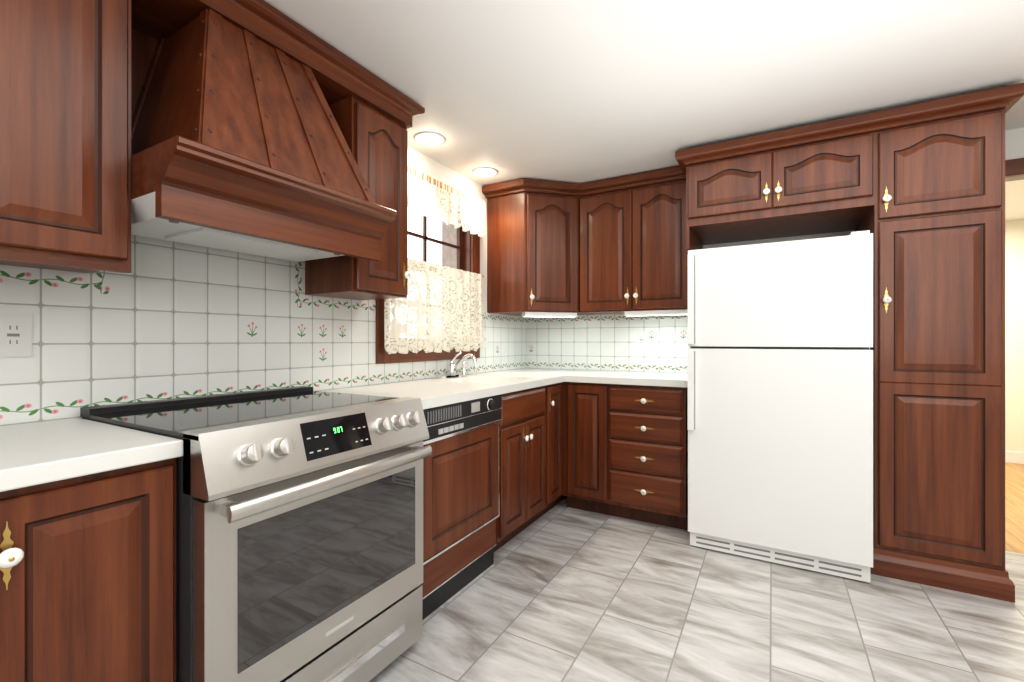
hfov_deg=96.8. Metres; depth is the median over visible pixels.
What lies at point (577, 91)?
ceiling
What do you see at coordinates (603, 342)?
tile backsplash
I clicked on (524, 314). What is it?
under-cabinet light
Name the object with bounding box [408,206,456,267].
backdrop
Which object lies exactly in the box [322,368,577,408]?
countertop
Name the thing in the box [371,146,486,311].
wall
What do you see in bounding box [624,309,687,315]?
under-cabinet light
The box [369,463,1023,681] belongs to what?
floor
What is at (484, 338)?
switch
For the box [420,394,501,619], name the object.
dishwasher
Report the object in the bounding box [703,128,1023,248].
wall
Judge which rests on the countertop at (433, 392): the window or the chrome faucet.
the chrome faucet
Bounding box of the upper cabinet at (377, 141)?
[305,96,409,299]
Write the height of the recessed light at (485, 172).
0.006 m
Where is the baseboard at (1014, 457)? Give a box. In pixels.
[1005,451,1023,463]
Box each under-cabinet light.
[522,312,576,317]
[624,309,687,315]
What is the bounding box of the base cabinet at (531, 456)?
[494,385,549,551]
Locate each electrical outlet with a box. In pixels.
[0,313,31,356]
[636,332,645,347]
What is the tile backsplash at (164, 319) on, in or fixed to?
attached to the wall at (427, 165)
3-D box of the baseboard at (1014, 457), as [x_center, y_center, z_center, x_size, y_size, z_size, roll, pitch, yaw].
[4.128,1.091,4.592,2.280,0.110,0.018,0,0,30]
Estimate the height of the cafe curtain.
0.540 m
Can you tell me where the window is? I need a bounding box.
[375,210,479,363]
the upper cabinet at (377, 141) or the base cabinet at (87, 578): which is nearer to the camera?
the base cabinet at (87, 578)
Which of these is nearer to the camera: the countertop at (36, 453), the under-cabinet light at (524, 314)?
the countertop at (36, 453)
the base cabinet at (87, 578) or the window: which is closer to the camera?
the base cabinet at (87, 578)
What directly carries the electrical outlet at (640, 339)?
attached to the tile backsplash at (603, 342)
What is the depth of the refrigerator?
2.29 m
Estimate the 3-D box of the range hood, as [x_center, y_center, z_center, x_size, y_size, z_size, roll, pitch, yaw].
[-0.879,-0.672,1.586,0.564,0.702,0.752,0,0,30]
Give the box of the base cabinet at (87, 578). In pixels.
[0,458,175,681]
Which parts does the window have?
window sash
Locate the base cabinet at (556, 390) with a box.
[550,382,565,508]
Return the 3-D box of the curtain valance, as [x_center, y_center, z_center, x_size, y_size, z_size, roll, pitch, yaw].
[-0.433,-0.859,2.811,0.026,0.260,0.985,0,0,30]
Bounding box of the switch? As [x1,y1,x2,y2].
[482,331,487,346]
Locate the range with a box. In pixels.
[80,386,431,681]
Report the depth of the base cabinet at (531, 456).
2.57 m
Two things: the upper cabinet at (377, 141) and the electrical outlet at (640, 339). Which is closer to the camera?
the upper cabinet at (377, 141)
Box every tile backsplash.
[0,235,525,425]
[526,314,689,372]
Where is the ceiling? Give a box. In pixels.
[264,0,1023,220]
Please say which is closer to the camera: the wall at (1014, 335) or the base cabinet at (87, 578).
the base cabinet at (87, 578)
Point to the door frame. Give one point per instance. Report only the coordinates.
(1014, 169)
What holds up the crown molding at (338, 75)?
attached to the wall at (427, 165)
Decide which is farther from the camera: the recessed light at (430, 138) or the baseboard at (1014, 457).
the baseboard at (1014, 457)
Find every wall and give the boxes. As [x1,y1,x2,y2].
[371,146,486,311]
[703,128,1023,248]
[1005,219,1023,451]
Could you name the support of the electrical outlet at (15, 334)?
attached to the tile backsplash at (164, 319)
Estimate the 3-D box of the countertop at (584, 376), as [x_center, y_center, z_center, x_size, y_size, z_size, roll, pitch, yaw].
[0.844,0.252,3.114,0.767,0.040,0.627,0,0,30]
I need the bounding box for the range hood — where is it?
[131,8,396,261]
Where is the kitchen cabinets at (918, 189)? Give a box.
[482,83,1023,602]
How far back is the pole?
2.87 m
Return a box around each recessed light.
[414,132,445,145]
[472,167,497,176]
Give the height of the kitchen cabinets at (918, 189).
2.273 m
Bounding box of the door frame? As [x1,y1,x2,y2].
[1005,158,1023,181]
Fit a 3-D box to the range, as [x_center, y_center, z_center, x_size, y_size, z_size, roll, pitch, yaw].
[-0.795,0.674,1.526,0.767,0.945,0.760,0,0,30]
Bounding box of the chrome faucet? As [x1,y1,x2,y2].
[440,351,476,378]
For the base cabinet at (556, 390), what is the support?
on the floor
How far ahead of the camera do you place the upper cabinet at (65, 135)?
1.12 m
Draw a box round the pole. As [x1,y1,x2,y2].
[410,167,481,206]
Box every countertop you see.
[0,418,182,491]
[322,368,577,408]
[566,370,687,387]
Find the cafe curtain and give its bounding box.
[384,258,481,353]
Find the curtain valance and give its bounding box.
[408,165,484,236]
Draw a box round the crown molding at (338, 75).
[131,0,424,128]
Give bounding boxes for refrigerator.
[688,230,872,582]
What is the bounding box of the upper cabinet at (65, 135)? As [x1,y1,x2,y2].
[0,0,130,272]

